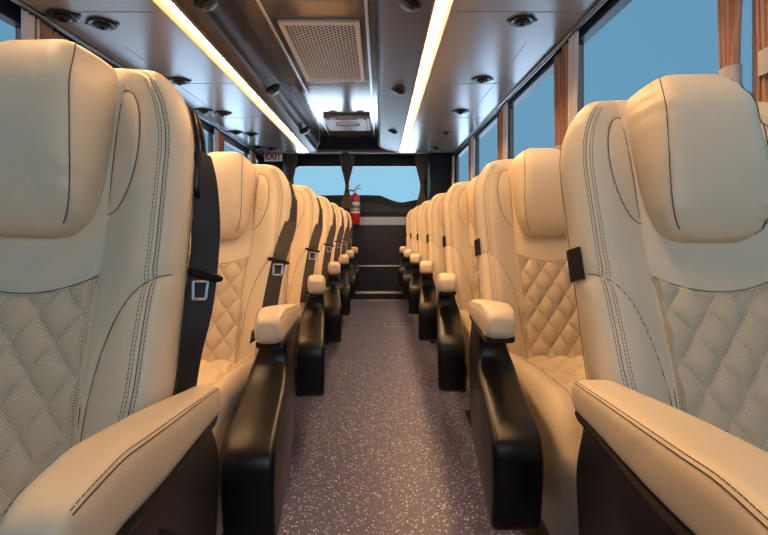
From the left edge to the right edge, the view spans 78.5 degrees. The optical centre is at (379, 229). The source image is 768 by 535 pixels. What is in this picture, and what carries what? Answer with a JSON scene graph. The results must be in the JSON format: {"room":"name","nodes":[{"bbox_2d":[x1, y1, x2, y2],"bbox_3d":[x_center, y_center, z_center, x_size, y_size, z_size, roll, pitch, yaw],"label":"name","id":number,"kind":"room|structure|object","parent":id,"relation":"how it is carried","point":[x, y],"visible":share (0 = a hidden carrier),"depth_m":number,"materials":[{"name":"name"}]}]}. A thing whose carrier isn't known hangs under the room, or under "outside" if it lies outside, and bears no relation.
{"room":"vehicle interior","nodes":[
{"label":"vehicle interior","id":0,"kind":"room"},
{"bbox_2d":[23,0,302,152],"bbox_3d":[-1.135,-1.034,2.000,0.770,0.229,7.200,0,0,0],"label":"ceiling","id":1,"kind":"structure","parent":0,"point":[144,29],"depth_m":2.49,"materials":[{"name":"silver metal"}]},
{"bbox_2d":[45,9,81,22],"bbox_3d":[-1.355,-0.904,2.010,0.121,0.031,0.121,0,0,45],"label":"air nozzle","id":2,"kind":"object","parent":1,"relation":"attached to","point":[64,16],"visible":1,"depth_m":1.99,"materials":[{"name":"black plastic"}]},
{"bbox_2d":[85,18,119,30],"bbox_3d":[-1.235,-0.904,2.090,0.121,0.031,0.121,0,0,45],"label":"air nozzle","id":3,"kind":"object","parent":1,"relation":"attached to","point":[98,23],"visible":1,"depth_m":2.07,"materials":[{"name":"black plastic"}]},
{"bbox_2d":[10,0,263,156],"bbox_3d":[-1.454,-0.921,2.150,0.042,0.046,7.500,0,0,0],"label":"rail","id":4,"kind":"object","parent":1,"relation":"attached to","point":[20,3],"visible":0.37,"depth_m":2.26,"materials":[{"name":"black metal"}]},
{"bbox_2d":[21,8,51,39],"bbox_3d":[-1.459,-0.533,1.988,0.041,0.720,0.195,0,0,1],"label":"window curtain","id":5,"kind":"object","parent":4,"relation":"hanging from","point":[32,28],"visible":0.12,"depth_m":1.95,"materials":[{"name":"brown fabric"}]},
{"bbox_2d":[52,30,67,39],"bbox_3d":[-1.472,-0.533,2.154,0.041,0.720,0.132,0,0,0],"label":"window curtain","id":6,"kind":"object","parent":4,"relation":"hanging from","point":[55,35],"visible":0.03,"depth_m":2.12,"materials":[{"name":"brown fabric"}]},
{"bbox_2d":[214,128,220,151],"bbox_3d":[-1.455,-0.533,4.198,0.041,0.720,0.197,0,0,-4],"label":"window curtain","id":7,"kind":"object","parent":4,"relation":"hanging from","point":[217,134],"visible":0.26,"depth_m":4.19,"materials":[{"name":"brown fabric"}]},
{"bbox_2d":[221,133,223,151],"bbox_3d":[-1.472,-0.533,4.366,0.041,0.720,0.132,0,0,0],"label":"window curtain","id":8,"kind":"object","parent":4,"relation":"hanging from","point":[222,135],"visible":0.12,"depth_m":4.36,"materials":[{"name":"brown fabric"}]},
{"bbox_2d":[249,149,253,163],"bbox_3d":[-1.459,-0.533,5.298,0.041,0.720,0.195,0,0,1],"label":"window curtain","id":9,"kind":"object","parent":4,"relation":"hanging from","point":[251,153],"visible":0.16,"depth_m":5.29,"materials":[{"name":"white fabric"}]},
{"bbox_2d":[168,78,191,85],"bbox_3d":[-1.235,-0.904,2.890,0.121,0.031,0.121,0,0,45],"label":"air nozzle","id":10,"kind":"object","parent":1,"relation":"attached to","point":[179,81],"visible":0.94,"depth_m":2.87,"materials":[{"name":"black plastic"}]},
{"bbox_2d":[195,109,212,114],"bbox_3d":[-1.355,-0.904,3.610,0.121,0.031,0.121,0,0,45],"label":"air nozzle","id":11,"kind":"object","parent":1,"relation":"attached to","point":[203,111],"visible":0.96,"depth_m":3.59,"materials":[{"name":"black plastic"}]},
{"bbox_2d":[213,111,231,116],"bbox_3d":[-1.235,-0.904,3.690,0.121,0.031,0.121,0,0,45],"label":"air nozzle","id":12,"kind":"object","parent":1,"relation":"attached to","point":[220,113],"visible":1,"depth_m":3.67,"materials":[{"name":"black plastic"}]},
{"bbox_2d":[152,0,310,153],"bbox_3d":[-0.865,-0.924,3.067,0.080,0.032,5.035,0,0,0],"label":"light strip","id":13,"kind":"object","parent":1,"relation":"attached to","point":[171,9],"visible":0.95,"depth_m":2.51,"materials":[{"name":"white plastic"}]},
{"bbox_2d":[228,131,243,134],"bbox_3d":[-1.355,-0.904,4.410,0.121,0.031,0.121,0,0,45],"label":"air nozzle","id":14,"kind":"object","parent":1,"relation":"attached to","point":[231,132],"visible":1,"depth_m":4.38,"materials":[{"name":"black plastic"}]},
{"bbox_2d":[243,133,257,136],"bbox_3d":[-1.235,-0.904,4.490,0.121,0.031,0.121,0,0,45],"label":"air nozzle","id":15,"kind":"object","parent":1,"relation":"attached to","point":[247,134],"visible":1,"depth_m":4.47,"materials":[{"name":"black plastic"}]},
{"bbox_2d":[251,146,264,149],"bbox_3d":[-1.355,-0.904,5.210,0.121,0.031,0.121,0,0,45],"label":"air nozzle","id":16,"kind":"object","parent":1,"relation":"attached to","point":[255,147],"visible":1,"depth_m":5.18,"materials":[{"name":"black plastic"}]},
{"bbox_2d":[176,0,318,151],"bbox_3d":[-0.778,-1.037,2.000,0.108,0.224,7.200,0,0,0],"label":"ceiling panel","id":17,"kind":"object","parent":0,"point":[225,25],"depth_m":2.73,"materials":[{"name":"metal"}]},
{"bbox_2d":[124,46,233,117],"bbox_3d":[-1.173,-0.920,2.553,0.535,0.002,4.406,0,0,0],"label":"trim","id":18,"kind":"structure","parent":17,"relation":"attached to","point":[124,46],"depth_m":2.95,"materials":[{"name":"grey"}]},
{"bbox_2d":[194,0,219,11],"bbox_3d":[-0.729,-0.963,1.980,0.102,0.075,0.110,0,0,6],"label":"speaker","id":19,"kind":"object","parent":17,"relation":"attached to","point":[201,5],"visible":1,"depth_m":1.97},
{"bbox_2d":[266,83,280,94],"bbox_3d":[-0.729,-0.963,3.220,0.102,0.075,0.110,0,0,6],"label":"speaker","id":20,"kind":"object","parent":17,"relation":"attached to","point":[273,89],"visible":1,"depth_m":3.19},
{"bbox_2d":[300,127,309,134],"bbox_3d":[-0.729,-0.963,4.550,0.102,0.075,0.110,0,0,6],"label":"speaker","id":21,"kind":"object","parent":17,"relation":"attached to","point":[305,130],"visible":1,"depth_m":4.51},
{"bbox_2d":[235,0,377,136],"bbox_3d":[-0.280,-1.175,2.400,2.580,0.050,8.000,0,0,0],"label":"ceiling","id":22,"kind":"structure","parent":0,"point":[329,98],"depth_m":3.23,"materials":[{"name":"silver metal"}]},
{"bbox_2d":[277,19,365,81],"bbox_3d":[-0.335,-1.139,3.070,0.450,0.022,1.020,0,0,0],"label":"ceiling vent","id":23,"kind":"object","parent":22,"relation":"in","point":[324,50],"visible":1,"depth_m":2.92,"materials":[{"name":"beige plastic"}]},
{"bbox_2d":[323,115,370,130],"bbox_3d":[-0.335,-1.115,4.978,0.470,0.071,0.605,0,0,0],"label":"ceiling hatch","id":24,"kind":"object","parent":22,"relation":"attached to","point":[334,122],"visible":1,"depth_m":4.83,"materials":[{"name":"grey"}]},
{"bbox_2d":[288,137,413,154],"bbox_3d":[-0.280,-1.070,6.050,2.480,0.160,0.500,0,0,0],"label":"wall","id":25,"kind":"structure","parent":0,"point":[345,145],"depth_m":5.80,"materials":[{"name":"black plastic"}]},
{"bbox_2d":[264,153,282,160],"bbox_3d":[-1.316,-0.905,5.809,0.224,0.110,0.018,0,0,0],"label":"exit sign","id":26,"kind":"object","parent":25,"relation":"attached to","point":[267,156],"visible":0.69,"depth_m":5.80,"materials":[{"name":"white plastic"}]},
{"bbox_2d":[256,0,330,136],"bbox_3d":[-0.612,-1.147,2.100,0.018,0.007,7.400,0,0,0],"label":"trim","id":27,"kind":"structure","parent":25,"relation":"attached to","point":[257,1],"depth_m":3.06,"materials":[{"name":"silver metal"}]},
{"bbox_2d":[285,151,342,153],"bbox_3d":[-0.830,-0.975,5.902,0.720,0.034,0.026,0,0,0],"label":"rail","id":28,"kind":"object","parent":25,"relation":"attached to","point":[339,152],"visible":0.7,"depth_m":5.89,"materials":[{"name":"silver metal"}]},
{"bbox_2d":[285,154,297,184],"bbox_3d":[-1.121,-0.615,5.930,0.162,0.680,0.052,0,0,0],"label":"window curtain","id":29,"kind":"object","parent":28,"relation":"hanging from","point":[291,159],"visible":0.59,"depth_m":5.93,"materials":[{"name":"brown fabric"}]},
{"bbox_2d":[293,155,426,216],"bbox_3d":[-0.290,-0.576,6.248,1.860,0.848,0.027,0,0,0],"label":"window","id":30,"kind":"structure","parent":25,"relation":"in","point":[302,160],"depth_m":6.24,"materials":[{"name":"black"}]},
{"bbox_2d":[364,0,374,136],"bbox_3d":[-0.070,-1.147,2.100,0.018,0.007,7.400,0,0,0],"label":"trim","id":31,"kind":"structure","parent":25,"relation":"attached to","point":[365,1],"depth_m":3.06,"materials":[{"name":"silver metal"}]},
{"bbox_2d":[348,151,427,153],"bbox_3d":[0.100,-0.975,5.902,1.000,0.034,0.026,0,0,0],"label":"rail","id":32,"kind":"object","parent":25,"relation":"attached to","point":[350,152],"visible":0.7,"depth_m":5.89,"materials":[{"name":"silver metal"}]},
{"bbox_2d":[339,154,354,207],"bbox_3d":[-0.416,-0.615,5.930,0.192,0.680,0.052,0,0,0],"label":"window curtain","id":33,"kind":"object","parent":32,"relation":"hanging from","point":[346,160],"visible":1,"depth_m":5.93,"materials":[{"name":"brown fabric"}]},
{"bbox_2d":[414,154,428,205],"bbox_3d":[0.529,-0.615,5.930,0.192,0.680,0.052,0,0,0],"label":"window curtain","id":34,"kind":"object","parent":32,"relation":"hanging from","point":[421,160],"visible":0.85,"depth_m":5.93,"materials":[{"name":"brown fabric"}]},
{"bbox_2d":[351,225,405,263],"bbox_3d":[-0.280,0.393,6.250,2.480,0.915,0.100,0,0,0],"label":"wall","id":35,"kind":"structure","parent":0,"point":[376,244],"depth_m":6.20,"materials":[{"name":"dark plastic"}]},
{"bbox_2d":[258,153,288,180],"bbox_3d":[-1.365,-0.070,6.060,0.310,1.840,0.480,0,0,0],"label":"trim","id":36,"kind":"structure","parent":35,"relation":"attached to","point":[281,165],"depth_m":5.82,"materials":[{"name":"black plastic"}]},
{"bbox_2d":[348,184,360,224],"bbox_3d":[-0.321,-0.329,6.113,0.158,0.532,0.152,0,0,27],"label":"fire extinguisher","id":37,"kind":"object","parent":35,"relation":"attached to","point":[354,212],"visible":0.83,"depth_m":6.05,"materials":[{"name":"red paint"}]},
{"bbox_2d":[317,195,417,215],"bbox_3d":[-0.283,-0.276,6.429,1.803,0.392,0.232,0,0,0],"label":"cover","id":38,"kind":"object","parent":35,"relation":"attached to","point":[370,205],"visible":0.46,"depth_m":6.33,"materials":[{"name":"black paint"}]},
{"bbox_2d":[360,217,405,224],"bbox_3d":[-0.295,-0.119,6.242,1.830,0.105,0.115,0,0,0],"label":"trim","id":39,"kind":"structure","parent":35,"relation":"attached to","point":[363,220],"depth_m":6.19,"materials":[{"name":"grey metal"}]},
{"bbox_2d":[427,153,455,200],"bbox_3d":[0.790,-0.070,6.060,0.340,1.840,0.480,0,0,0],"label":"trim","id":40,"kind":"structure","parent":35,"relation":"attached to","point":[439,170],"depth_m":5.82,"materials":[{"name":"black plastic"}]},
{"bbox_2d":[355,290,408,298],"bbox_3d":[-0.280,0.831,5.860,2.480,0.138,0.220,0,0,0],"label":"step","id":41,"kind":"structure","parent":0,"point":[357,296],"depth_m":5.75,"materials":[{"name":"plastic"}]},
{"bbox_2d":[356,264,401,289],"bbox_3d":[-0.280,0.677,6.095,2.480,0.445,0.250,0,0,0],"label":"platform","id":42,"kind":"object","parent":41,"relation":"on","point":[370,278],"depth_m":5.97,"materials":[{"name":"plastic"}]},
{"bbox_2d":[358,265,399,266],"bbox_3d":[-0.285,0.457,5.964,1.270,0.017,0.024,0,0,0],"label":"trim","id":43,"kind":"structure","parent":42,"relation":"attached to","point":[358,265],"depth_m":5.95,"materials":[{"name":"silver metal"}]},
{"bbox_2d":[355,292,402,293],"bbox_3d":[-0.285,0.765,5.740,1.270,0.022,0.024,0,0,0],"label":"trim","id":44,"kind":"structure","parent":41,"relation":"attached to","point":[355,292],"depth_m":5.73,"materials":[{"name":"silver metal"}]},
{"bbox_2d":[278,299,521,534],"bbox_3d":[-0.280,0.875,2.075,2.580,0.050,7.350,0,0,0],"label":"floor","id":45,"kind":"structure","parent":0,"point":[383,450],"depth_m":1.84,"materials":[{"name":"carpet"}]},
{"bbox_2d":[0,39,222,534],"bbox_3d":[-0.546,0.268,0.526,0.721,1.163,0.777,0,0,0],"label":"seat","id":46,"kind":"object","parent":45,"relation":"on","point":[107,183],"visible":1,"depth_m":0.70,"materials":[{"name":"beige leather"}]},
{"bbox_2d":[188,152,297,534],"bbox_3d":[-0.551,0.284,1.335,0.721,1.132,0.993,0,0,0],"label":"seat","id":47,"kind":"object","parent":45,"relation":"on","point":[249,352],"visible":0.46,"depth_m":1.31,"materials":[{"name":"beige leather"}]},
{"bbox_2d":[210,356,255,534],"bbox_3d":[-0.560,0.506,1.188,0.452,0.294,0.646,0,0,0],"label":"seat cushion","id":48,"kind":"object","parent":47,"relation":"on","point":[230,374],"depth_m":1.12,"materials":[{"name":"beige leather"}]},
{"bbox_2d":[284,182,325,421],"bbox_3d":[-0.556,0.284,2.135,0.721,1.132,0.993,0,0,0],"label":"seat","id":49,"kind":"object","parent":45,"relation":"on","point":[305,289],"visible":0.22,"depth_m":2.02,"materials":[{"name":"beige leather"}]},
{"bbox_2d":[295,311,301,368],"bbox_3d":[-0.565,0.506,1.988,0.452,0.294,0.646,0,0,0],"label":"seat cushion","id":50,"kind":"object","parent":49,"relation":"on","point":[297,326],"depth_m":1.94,"materials":[{"name":"beige leather"}]},
{"bbox_2d":[295,196,341,378],"bbox_3d":[-0.561,0.284,2.935,0.721,1.132,0.993,0,0,0],"label":"seat","id":51,"kind":"object","parent":45,"relation":"on","point":[330,270],"visible":0.16,"depth_m":2.77,"materials":[{"name":"beige leather"}]},
{"bbox_2d":[325,202,349,344],"bbox_3d":[-0.566,0.284,3.735,0.721,1.132,0.993,0,0,0],"label":"seat","id":52,"kind":"object","parent":45,"relation":"on","point":[343,259],"visible":0.14,"depth_m":3.57,"materials":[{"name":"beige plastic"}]},
{"bbox_2d":[339,207,355,298],"bbox_3d":[-0.571,0.284,4.535,0.721,1.132,0.993,0,0,0],"label":"seat","id":53,"kind":"object","parent":45,"relation":"on","point":[351,275],"visible":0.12,"depth_m":4.37,"materials":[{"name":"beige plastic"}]},
{"bbox_2d":[345,211,358,287],"bbox_3d":[-0.576,0.284,5.335,0.721,1.132,0.993,0,0,0],"label":"seat","id":54,"kind":"object","parent":45,"relation":"on","point":[355,266],"visible":0.1,"depth_m":5.17,"materials":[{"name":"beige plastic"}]},
{"bbox_2d":[350,300,408,300],"bbox_3d":[-0.285,0.847,5.675,1.270,0.006,0.030,0,0,0],"label":"trim","id":55,"kind":"structure","parent":45,"relation":"on","point":[350,300],"depth_m":5.66,"materials":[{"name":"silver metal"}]},
{"bbox_2d":[384,323,413,326],"bbox_3d":[0.165,0.849,4.200,0.260,0.003,0.124,0,0,0],"label":"floor plate","id":56,"kind":"object","parent":45,"relation":"on","point":[385,324],"visible":1,"depth_m":4.18,"materials":[{"name":"silver metal"}]},
{"bbox_2d":[398,209,413,286],"bbox_3d":[0.551,0.277,5.362,0.721,1.147,0.948,0,0,0],"label":"seat","id":57,"kind":"object","parent":45,"relation":"on","point":[401,268],"visible":0.14,"depth_m":5.22,"materials":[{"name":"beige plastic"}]},
{"bbox_2d":[402,205,420,297],"bbox_3d":[0.556,0.277,4.562,0.721,1.147,0.948,0,0,0],"label":"seat","id":58,"kind":"object","parent":45,"relation":"on","point":[406,277],"visible":0.12,"depth_m":4.42,"materials":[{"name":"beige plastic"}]},
{"bbox_2d":[409,200,434,342],"bbox_3d":[0.561,0.277,3.762,0.721,1.147,0.948,0,0,0],"label":"seat","id":59,"kind":"object","parent":45,"relation":"on","point":[415,259],"visible":0.16,"depth_m":3.62,"materials":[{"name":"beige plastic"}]},
{"bbox_2d":[419,193,466,375],"bbox_3d":[0.566,0.277,2.962,0.721,1.147,0.948,0,0,0],"label":"seat","id":60,"kind":"object","parent":45,"relation":"on","point":[429,270],"visible":0.12,"depth_m":2.82,"materials":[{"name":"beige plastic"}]},
{"bbox_2d":[436,175,480,425],"bbox_3d":[0.571,0.277,2.162,0.721,1.147,0.948,0,0,0],"label":"seat","id":61,"kind":"object","parent":45,"relation":"on","point":[460,285],"visible":0.28,"depth_m":2.29,"materials":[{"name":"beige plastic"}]},
{"bbox_2d":[459,309,471,391],"bbox_3d":[0.580,0.506,2.038,0.452,0.294,0.646,0,0,0],"label":"seat cushion","id":62,"kind":"object","parent":61,"relation":"on","point":[464,314],"depth_m":1.92,"materials":[{"name":"beige leather"}]},
{"bbox_2d":[468,148,588,534],"bbox_3d":[0.576,0.277,1.362,0.721,1.147,0.948,0,0,0],"label":"seat","id":63,"kind":"object","parent":45,"relation":"on","point":[526,353],"visible":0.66,"depth_m":1.30,"materials":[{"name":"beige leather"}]},
{"bbox_2d":[509,352,582,534],"bbox_3d":[0.585,0.506,1.238,0.452,0.294,0.646,0,0,0],"label":"seat cushion","id":64,"kind":"object","parent":63,"relation":"on","point":[547,380],"depth_m":1.01,"materials":[{"name":"beige leather"}]},
{"bbox_2d":[559,74,767,534],"bbox_3d":[0.581,0.277,0.562,0.721,1.147,0.948,0,0,0],"label":"seat","id":65,"kind":"object","parent":45,"relation":"on","point":[664,187],"visible":1,"depth_m":0.79,"materials":[{"name":"beige leather"}]},
{"bbox_2d":[376,0,432,151],"bbox_3d":[0.101,-1.037,2.000,0.243,0.224,7.200,0,0,0],"label":"ceiling panel","id":66,"kind":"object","parent":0,"point":[400,33],"depth_m":2.64,"materials":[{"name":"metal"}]},
{"bbox_2d":[236,0,375,0],"bbox_3d":[-0.370,-1.150,3.878,0.700,0.002,3.056,0,0,0],"label":"trim","id":67,"kind":"structure","parent":66,"relation":"attached to","point":[236,0],"depth_m":2.35,"materials":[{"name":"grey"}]},
{"bbox_2d":[245,18,378,133],"bbox_3d":[-0.372,-1.084,3.153,0.717,0.128,3.706,0,0,0],"label":"trim","id":68,"kind":"structure","parent":66,"relation":"attached to","point":[246,18],"depth_m":2.55,"materials":[{"name":"grey"}]},
{"bbox_2d":[391,88,404,94],"bbox_3d":[0.118,-0.963,3.220,0.102,0.075,0.110,0,0,6],"label":"speaker","id":69,"kind":"object","parent":66,"relation":"attached to","point":[397,91],"visible":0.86,"depth_m":3.19},
{"bbox_2d":[398,0,419,11],"bbox_3d":[0.118,-0.963,1.980,0.102,0.075,0.110,0,0,6],"label":"speaker","id":70,"kind":"object","parent":66,"relation":"attached to","point":[407,5],"visible":1,"depth_m":1.96},
{"bbox_2d":[427,46,523,118],"bbox_3d":[0.588,-0.920,2.553,0.585,0.002,4.406,0,0,0],"label":"trim","id":71,"kind":"structure","parent":66,"relation":"attached to","point":[523,46],"depth_m":2.95,"materials":[{"name":"grey"}]},
{"bbox_2d":[405,0,597,152],"bbox_3d":[0.482,-1.034,2.000,0.955,0.229,7.200,0,0,0],"label":"ceiling","id":72,"kind":"structure","parent":0,"point":[477,40],"depth_m":2.52,"materials":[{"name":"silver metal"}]},
{"bbox_2d":[398,0,453,153],"bbox_3d":[0.255,-0.924,3.067,0.080,0.032,5.035,0,0,0],"label":"light strip","id":73,"kind":"object","parent":72,"relation":"attached to","point":[440,12],"visible":1,"depth_m":2.52,"materials":[{"name":"white plastic"}]},
{"bbox_2d":[439,131,452,135],"bbox_3d":[0.622,-0.905,4.430,0.110,0.028,0.110,0,0,45],"label":"air nozzle","id":74,"kind":"object","parent":72,"relation":"attached to","point":[445,133],"visible":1,"depth_m":4.40,"materials":[{"name":"black plastic"}]},
{"bbox_2d":[452,109,468,114],"bbox_3d":[0.622,-0.905,3.630,0.110,0.028,0.110,0,0,45],"label":"air nozzle","id":75,"kind":"object","parent":72,"relation":"attached to","point":[460,111],"visible":1,"depth_m":3.61,"materials":[{"name":"black plastic"}]},
{"bbox_2d":[471,76,492,83],"bbox_3d":[0.622,-0.905,2.860,0.110,0.028,0.110,0,0,45],"label":"air nozzle","id":76,"kind":"object","parent":72,"relation":"attached to","point":[482,79],"visible":1,"depth_m":2.84,"materials":[{"name":"black plastic"}]},
{"bbox_2d":[506,15,537,26],"bbox_3d":[0.622,-0.905,2.060,0.110,0.028,0.110,0,0,45],"label":"air nozzle","id":77,"kind":"object","parent":72,"relation":"attached to","point":[523,20],"visible":1,"depth_m":2.04,"materials":[{"name":"black plastic"}]},
{"bbox_2d":[450,0,608,156],"bbox_3d":[0.894,-0.921,2.150,0.042,0.046,7.500,0,0,0],"label":"rail","id":78,"kind":"object","parent":72,"relation":"attached to","point":[599,4],"visible":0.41,"depth_m":2.49,"materials":[{"name":"grey metal"}]},
{"bbox_2d":[452,156,454,184],"bbox_3d":[0.898,-0.533,5.732,0.043,0.720,0.195,0,0,0],"label":"window curtain","id":79,"kind":"object","parent":78,"relation":"hanging from","point":[453,157],"visible":0.52,"depth_m":5.71,"materials":[{"name":"white fabric"}]},
{"bbox_2d":[468,141,469,180],"bbox_3d":[0.912,-0.533,4.734,0.041,0.720,0.132,0,0,0],"label":"window curtain","id":80,"kind":"object","parent":78,"relation":"hanging from","point":[469,141],"visible":0.16,"depth_m":4.75,"materials":[{"name":"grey fabric"}]},
{"bbox_2d":[470,136,473,180],"bbox_3d":[0.898,-0.533,4.553,0.043,0.720,0.195,0,0,0],"label":"window curtain","id":81,"kind":"object","parent":78,"relation":"hanging from","point":[472,137],"visible":0.61,"depth_m":4.48,"materials":[{"name":"white fabric"}]},
{"bbox_2d":[497,112,499,159],"bbox_3d":[0.912,-0.533,3.555,0.041,0.720,0.130,0,0,0],"label":"window curtain","id":82,"kind":"object","parent":78,"relation":"hanging from","point":[498,114],"visible":0.21,"depth_m":3.58,"materials":[{"name":"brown fabric"}]},
{"bbox_2d":[500,102,507,159],"bbox_3d":[0.898,-0.533,3.373,0.043,0.720,0.197,0,0,0],"label":"window curtain","id":83,"kind":"object","parent":78,"relation":"hanging from","point":[504,110],"visible":0.52,"depth_m":3.35,"materials":[{"name":"brown fabric"}]},
{"bbox_2d":[554,52,562,149],"bbox_3d":[0.912,-0.533,2.385,0.041,0.720,0.130,0,0,0],"label":"window curtain","id":84,"kind":"object","parent":78,"relation":"hanging from","point":[558,113],"visible":0.48,"depth_m":2.38,"materials":[{"name":"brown fabric"}]},
{"bbox_2d":[562,31,578,139],"bbox_3d":[0.898,-0.533,2.203,0.043,0.720,0.195,0,0,0],"label":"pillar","id":85,"kind":"structure","parent":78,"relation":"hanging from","point":[570,50],"depth_m":2.18,"materials":[{"name":"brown fabric"}]},
{"bbox_2d":[717,0,742,84],"bbox_3d":[0.915,-0.533,1.228,0.041,0.720,0.087,0,0,0],"label":"window curtain","id":86,"kind":"object","parent":78,"relation":"hanging from","point":[729,12],"visible":0.45,"depth_m":1.22,"materials":[{"name":"brown fabric"}]},
{"bbox_2d":[756,0,767,101],"bbox_3d":[0.915,-0.533,1.098,0.041,0.720,0.092,0,0,0],"label":"window curtain","id":87,"kind":"object","parent":78,"relation":"hanging from","point":[761,5],"visible":0.66,"depth_m":1.11,"materials":[{"name":"brown fabric"}]},
{"bbox_3d":[-1.550,-0.150,2.375,0.060,2.000,7.950,0,0,0],"label":"wall","id":88,"kind":"structure","parent":0,"visible":0},
{"bbox_2d":[15,28,20,39],"bbox_3d":[-1.510,-0.477,1.990,0.036,0.815,0.044,0,0,0],"label":"trim","id":89,"kind":"structure","parent":88,"relation":"attached to","point":[17,30],"depth_m":1.97,"materials":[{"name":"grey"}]},
{"bbox_2d":[0,0,260,161],"bbox_3d":[-1.502,-0.898,2.350,0.053,0.107,7.900,0,0,0],"label":"trim","id":90,"kind":"structure","parent":88,"relation":"attached to","point":[10,13],"depth_m":2.17,"materials":[{"name":"black"}]},
{"bbox_2d":[208,135,212,152],"bbox_3d":[-1.510,-0.477,4.200,0.036,0.815,0.044,0,0,0],"label":"trim","id":91,"kind":"structure","parent":88,"relation":"attached to","point":[210,137],"depth_m":4.18,"materials":[{"name":"grey"}]},
{"bbox_3d":[0.990,-0.150,2.375,0.060,2.000,7.950,0,0,0],"label":"wall","id":92,"kind":"structure","parent":0,"visible":0},
{"bbox_2d":[456,158,458,182],"bbox_3d":[0.950,-0.477,5.780,0.036,0.815,0.044,0,0,0],"label":"trim","id":93,"kind":"structure","parent":92,"relation":"attached to","point":[457,159],"depth_m":5.76,"materials":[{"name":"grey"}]},
{"bbox_2d":[475,140,478,176],"bbox_3d":[0.950,-0.477,4.600,0.036,0.815,0.044,0,0,0],"label":"trim","id":94,"kind":"structure","parent":92,"relation":"attached to","point":[476,141],"depth_m":4.58,"materials":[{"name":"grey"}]},
{"bbox_2d":[508,108,513,158],"bbox_3d":[0.950,-0.477,3.420,0.036,0.815,0.044,0,0,0],"label":"trim","id":95,"kind":"structure","parent":92,"relation":"attached to","point":[510,111],"depth_m":3.40,"materials":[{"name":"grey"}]},
{"bbox_2d":[454,0,631,158],"bbox_3d":[0.942,-0.915,2.350,0.053,0.074,7.900,0,0,0],"label":"trim","id":96,"kind":"structure","parent":92,"relation":"attached to","point":[611,8],"depth_m":2.55,"materials":[{"name":"grey"}]},
{"bbox_2d":[577,45,583,113],"bbox_3d":[0.950,-0.477,2.250,0.036,0.815,0.044,0,0,0],"label":"trim","id":97,"kind":"structure","parent":92,"relation":"attached to","point":[580,106],"depth_m":2.23,"materials":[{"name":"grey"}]},
{"bbox_2d":[752,0,756,100],"bbox_3d":[0.950,-0.477,1.165,0.036,0.815,0.044,0,0,0],"label":"trim","id":98,"kind":"structure","parent":92,"relation":"attached to","point":[754,21],"depth_m":1.17,"materials":[{"name":"brown"}]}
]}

